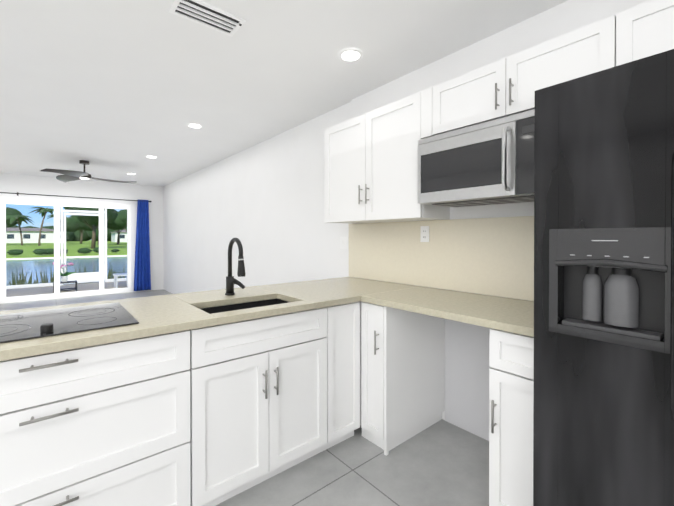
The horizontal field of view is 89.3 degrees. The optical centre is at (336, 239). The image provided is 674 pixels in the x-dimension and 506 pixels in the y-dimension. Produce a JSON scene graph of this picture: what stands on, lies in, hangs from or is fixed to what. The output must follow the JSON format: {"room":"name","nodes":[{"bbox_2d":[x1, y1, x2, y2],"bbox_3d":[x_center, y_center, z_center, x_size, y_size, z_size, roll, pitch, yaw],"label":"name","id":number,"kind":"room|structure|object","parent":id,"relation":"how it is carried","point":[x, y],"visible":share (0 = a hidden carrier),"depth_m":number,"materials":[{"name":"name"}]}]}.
{"room":"kitchen","nodes":[
{"label":"kitchen","id":0,"kind":"room"},
{"bbox_2d":[0,173,163,291],"bbox_3d":[-6.185,-0.021,6.846,4.908,2.515,0.150,0,0,-40],"label":"wall","id":1,"kind":"structure","parent":0,"point":[22,183],"depth_m":7.71,"materials":[{"name":"paint"}]},
{"bbox_2d":[0,198,129,303],"bbox_3d":[-6.293,0.220,6.744,3.810,2.035,0.070,0,0,-40],"label":"door frame","id":2,"kind":"structure","parent":1,"relation":"attached to","point":[56,294],"depth_m":7.11,"materials":[{"name":"white metal"}]},
{"bbox_2d":[0,192,151,290],"bbox_3d":[-6.124,0.142,6.720,4.436,2.130,0.122,0,0,-40],"label":"curtain","id":3,"kind":"object","parent":1,"relation":"attached to","point":[142,277],"visible":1,"depth_m":7.99,"materials":[{"name":"blue fabric"}]},
{"bbox_2d":[0,289,488,505],"bbox_3d":[-2.667,1.321,2.646,5.208,0.120,11.120,0,0,-40],"label":"floor","id":4,"kind":"structure","parent":0,"point":[441,462],"depth_m":1.84,"materials":[{"name":"tile"}]},
{"bbox_2d":[0,326,211,505],"bbox_3d":[-1.171,0.830,1.457,1.022,0.876,0.619,0,0,-40],"label":"base cabinet","id":5,"kind":"object","parent":4,"relation":"on","point":[127,422],"depth_m":1.31,"materials":[{"name":"white wood"}]},
{"bbox_2d":[0,277,407,360],"bbox_3d":[-0.634,0.368,1.991,2.615,0.035,0.820,0,0,-40],"label":"countertop","id":6,"kind":"structure","parent":5,"relation":"on","point":[161,314],"depth_m":1.76,"materials":[{"name":"stone"}]},
{"bbox_2d":[0,302,138,342],"bbox_3d":[-1.242,0.334,1.445,0.613,0.036,0.565,0,0,-40],"label":"cooktop","id":7,"kind":"object","parent":6,"relation":"in","point":[31,325],"visible":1,"depth_m":1.44,"materials":[{"name":"black glass"}]},
{"bbox_2d":[225,238,245,295],"bbox_3d":[-0.604,0.169,2.094,0.102,0.359,0.223,0,0,-40],"label":"faucet","id":8,"kind":"object","parent":6,"relation":"on","point":[231,280],"visible":1,"depth_m":2.12,"materials":[{"name":"black metal"}]},
{"bbox_2d":[201,299,288,313],"bbox_3d":[-0.496,0.495,1.915,0.567,0.212,0.344,0,0,-40],"label":"sink basin","id":9,"kind":"object","parent":6,"relation":"in","point":[224,308],"depth_m":2.06,"materials":[{"name":"metal"}]},
{"bbox_2d":[212,342,311,505],"bbox_3d":[-0.482,0.966,1.904,0.640,0.599,0.419,0,0,-40],"label":"base cabinet","id":10,"kind":"object","parent":4,"relation":"on","point":[215,415],"depth_m":1.71,"materials":[{"name":"white wood"}]},
{"bbox_2d":[356,301,444,455],"bbox_3d":[0.423,0.825,2.258,0.652,0.876,0.235,0,0,-40],"label":"base cabinet","id":11,"kind":"object","parent":4,"relation":"on","point":[400,354],"depth_m":2.12,"materials":[{"name":"white wood"}]},
{"bbox_2d":[360,285,533,336],"bbox_3d":[0.720,0.368,1.916,0.635,0.035,1.020,0,0,-40],"label":"countertop","id":12,"kind":"structure","parent":11,"relation":"on","point":[512,315],"depth_m":1.81,"materials":[{"name":"stone"}]},
{"bbox_2d":[489,328,533,505],"bbox_3d":[0.982,0.829,1.630,0.601,0.876,0.228,0,0,-40],"label":"base cabinet","id":13,"kind":"object","parent":4,"relation":"on","point":[511,355],"depth_m":1.46,"materials":[{"name":"white wood"}]},
{"bbox_2d":[533,49,673,505],"bbox_3d":[1.256,0.371,1.092,0.835,1.799,0.901,0,0,-40],"label":"fridge","id":14,"kind":"object","parent":4,"relation":"on","point":[603,419],"visible":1,"depth_m":1.06,"materials":[{"name":"black metal"}]},
{"bbox_2d":[0,0,567,186],"bbox_3d":[-2.667,-1.313,2.630,5.208,0.120,11.120,0,0,-40],"label":"ceiling","id":15,"kind":"structure","parent":0,"point":[118,90],"depth_m":2.52,"materials":[{"name":"paint"}]},
{"bbox_2d":[40,160,136,182],"bbox_3d":[-4.072,-1.117,5.646,1.265,0.308,1.283,0,0,-40],"label":"ceiling fan","id":16,"kind":"object","parent":15,"relation":"hanging from","point":[69,175],"visible":1,"depth_m":5.49,"materials":[{"name":"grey metal"}]},
{"bbox_2d":[187,123,202,127],"bbox_3d":[-1.573,-1.255,3.780,0.170,0.004,0.170,0,0,-40],"label":"recessed light","id":17,"kind":"object","parent":15,"relation":"in","point":[193,125],"visible":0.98,"depth_m":3.76,"materials":[{"name":"white plastic"}]},
{"bbox_2d":[169,0,245,36],"bbox_3d":[-0.719,-1.241,1.904,0.355,0.014,0.195,0,0,-40],"label":"ceiling vent","id":18,"kind":"object","parent":15,"relation":"in","point":[200,12],"visible":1,"depth_m":1.90,"materials":[{"name":"white plastic"}]},
{"bbox_2d":[338,49,362,61],"bbox_3d":[0.092,-1.246,2.318,0.170,0.004,0.170,0,0,-40],"label":"recessed light","id":19,"kind":"object","parent":15,"relation":"in","point":[350,55],"visible":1,"depth_m":2.31,"materials":[{"name":"white plastic"}]},
{"bbox_2d":[163,0,649,440],"bbox_3d":[-0.736,-0.006,4.252,0.175,2.515,11.120,0,0,-40],"label":"wall","id":20,"kind":"structure","parent":0,"point":[263,202],"depth_m":3.71,"materials":[{"name":"paint"}]},
{"bbox_2d":[325,88,449,223],"bbox_3d":[0.334,-0.533,2.611,0.327,0.790,0.978,0,0,-40],"label":"upper cabinet","id":21,"kind":"object","parent":20,"relation":"attached to","point":[371,166],"depth_m":2.42,"materials":[{"name":"white wood"}]},
{"bbox_2d":[420,226,428,241],"bbox_3d":[0.638,-0.038,2.481,0.008,0.116,0.072,0,0,-40],"label":"outlet","id":22,"kind":"object","parent":20,"relation":"attached to","point":[424,237],"depth_m":2.48,"materials":[{"name":"white plastic"}]},
{"bbox_2d":[349,216,533,300],"bbox_3d":[0.699,0.105,2.427,0.012,0.481,1.833,0,0,-40],"label":"backsplash","id":23,"kind":"structure","parent":20,"relation":"attached to","point":[490,256],"depth_m":2.31,"materials":[{"name":"stone"}]},
{"bbox_2d":[429,23,592,136],"bbox_3d":[0.999,-0.776,1.815,0.327,0.295,0.929,0,0,-40],"label":"upper cabinet","id":24,"kind":"object","parent":20,"relation":"attached to","point":[505,87],"depth_m":1.72,"materials":[{"name":"white wood"}]},
{"bbox_2d":[418,109,534,207],"bbox_3d":[0.861,-0.399,1.872,0.467,0.387,0.753,0,0,-40],"label":"microwave","id":25,"kind":"object","parent":24,"relation":"attached to","point":[489,163],"visible":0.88,"depth_m":1.76,"materials":[{"name":"silver metal"}]},
{"bbox_2d":[593,0,673,72],"bbox_3d":[1.528,-0.772,1.182,0.327,0.295,0.932,0,0,-40],"label":"upper cabinet","id":26,"kind":"object","parent":20,"relation":"attached to","point":[646,29],"depth_m":1.36,"materials":[{"name":"white wood"}]},
{"label":"outside","id":27,"kind":"structure","parent":0,"visible":0},
{"bbox_2d":[6,257,126,285],"bbox_3d":[-11.651,1.903,29.212,300.000,0.001,27.100,0,0,-40],"label":"lake","id":28,"kind":"structure","parent":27,"point":[45,266],"depth_m":24.24,"materials":[{"name":"blue liquid"}]},
{"bbox_2d":[6,240,126,259],"bbox_3d":[-69.212,1.524,98.052,300.000,1.540,220.630,0,0,-40],"label":"lawn","id":29,"kind":"structure","parent":27,"point":[28,251],"depth_m":51.51,"materials":[{"name":"green plant"}]},
{"bbox_2d":[6,207,21,227],"bbox_3d":[-70.976,-3.161,71.061,8.473,9.065,8.264,0,0,-40],"label":"oak tree","id":30,"kind":"object","parent":29,"relation":"on","point":[9,210],"depth_m":70.54,"materials":[{"name":"green plant"}]},
{"bbox_2d":[6,215,34,244],"bbox_3d":[-63.257,-1.745,67.108,5.727,6.254,5.680,0,0,-40],"label":"palm tree","id":31,"kind":"object","parent":29,"relation":"on","point":[18,218],"depth_m":67.30,"materials":[{"name":"green plant"}]},
{"bbox_2d":[6,228,63,242],"bbox_3d":[-87.525,-1.083,94.215,20.000,4.200,10.000,0,0,-40],"label":"house","id":32,"kind":"structure","parent":29,"relation":"on","point":[32,236],"depth_m":92.51,"materials":[{"name":"paint"}]},
{"bbox_2d":[28,207,63,245],"bbox_3d":[-55.600,-2.357,65.407,5.544,7.499,5.624,0,0,-40],"label":"palm tree","id":33,"kind":"object","parent":29,"relation":"on","point":[44,211],"depth_m":64.84,"materials":[{"name":"green plant"}]},
{"bbox_2d":[47,214,74,221],"bbox_3d":[-61.684,-2.071,76.365,5.224,6.793,5.656,0,0,-40],"label":"palm tree","id":34,"kind":"object","parent":29,"relation":"on","point":[52,215],"depth_m":75.53,"materials":[{"name":"green plant"}]},
{"bbox_2d":[7,247,119,254],"bbox_3d":[-25.163,1.183,37.282,34.735,0.689,1.602,0,0,-40],"label":"shrubs","id":35,"kind":"object","parent":29,"relation":"on","point":[48,251],"depth_m":33.74,"materials":[{"name":"green plant"}]},
{"bbox_2d":[6,262,124,285],"bbox_3d":[-9.696,1.635,15.587,12.651,0.998,4.453,0,0,-40],"label":"reeds","id":36,"kind":"object","parent":29,"relation":"on","point":[23,281],"depth_m":14.24,"materials":[{"name":"green plant"}]},
{"bbox_2d":[9,225,126,240],"bbox_3d":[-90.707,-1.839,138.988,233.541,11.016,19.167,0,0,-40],"label":"tree","id":37,"kind":"object","parent":29,"relation":"on","point":[72,236],"depth_m":131.54,"materials":[{"name":"green plant"}]},
{"bbox_2d":[60,215,91,243],"bbox_3d":[-64.412,-2.909,84.924,7.895,8.396,6.296,0,0,-40],"label":"oak tree","id":38,"kind":"object","parent":29,"relation":"on","point":[78,226],"depth_m":82.81,"materials":[{"name":"green plant"}]},
{"bbox_2d":[63,207,114,248],"bbox_3d":[-35.914,-2.871,50.136,6.968,8.735,6.390,0,0,-40],"label":"oak tree","id":39,"kind":"object","parent":29,"relation":"on","point":[88,220],"depth_m":49.20,"materials":[{"name":"green plant"}]},
{"bbox_2d":[78,211,117,244],"bbox_3d":[-47.982,-3.126,68.584,6.603,9.023,6.273,0,0,-40],"label":"oak tree","id":40,"kind":"object","parent":29,"relation":"on","point":[114,213],"depth_m":68.54,"materials":[{"name":"green plant"}]},
{"bbox_2d":[104,209,126,243],"bbox_3d":[-48.947,-2.755,76.798,7.019,8.187,6.763,0,0,-40],"label":"oak tree","id":41,"kind":"object","parent":29,"relation":"on","point":[118,222],"depth_m":74.92,"materials":[{"name":"green plant"}]},
{"bbox_2d":[110,230,126,241],"bbox_3d":[-68.160,-1.153,114.317,12.500,4.100,10.000,0,0,-40],"label":"house","id":42,"kind":"structure","parent":29,"relation":"on","point":[123,235],"depth_m":108.63,"materials":[{"name":"paint"}]},
{"bbox_2d":[6,281,126,296],"bbox_3d":[-6.805,1.543,8.214,8.500,0.570,2.730,0,0,-40],"label":"patio","id":43,"kind":"structure","parent":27,"point":[85,286],"depth_m":8.71,"materials":[{"name":"concrete"}]},
{"bbox_2d":[53,280,76,292],"bbox_3d":[-6.571,1.143,8.251,0.450,0.230,0.330,0,0,-40],"label":"side table","id":44,"kind":"object","parent":43,"relation":"on","point":[75,282],"depth_m":8.25,"materials":[{"name":"black metal"}]},
{"bbox_2d":[52,262,76,281],"bbox_3d":[-6.561,0.780,8.214,0.461,0.494,0.366,0,0,-40],"label":"plant","id":45,"kind":"object","parent":44,"relation":"on","point":[65,276],"depth_m":8.20,"materials":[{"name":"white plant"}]},
{"bbox_2d":[6,206,126,288],"bbox_3d":[-6.793,0.003,8.190,8.360,2.510,2.670,0,0,-40],"label":"screen enclosure","id":46,"kind":"object","parent":43,"relation":"on","point":[92,276],"depth_m":9.48,"materials":[{"name":"white metal"}]},
{"bbox_2d":[113,273,126,287],"bbox_3d":[-5.672,1.083,9.015,0.370,0.340,0.450,0,0,-40],"label":"bench","id":47,"kind":"object","parent":43,"relation":"on","point":[116,279],"depth_m":8.83,"materials":[{"name":"white metal"}]}
]}

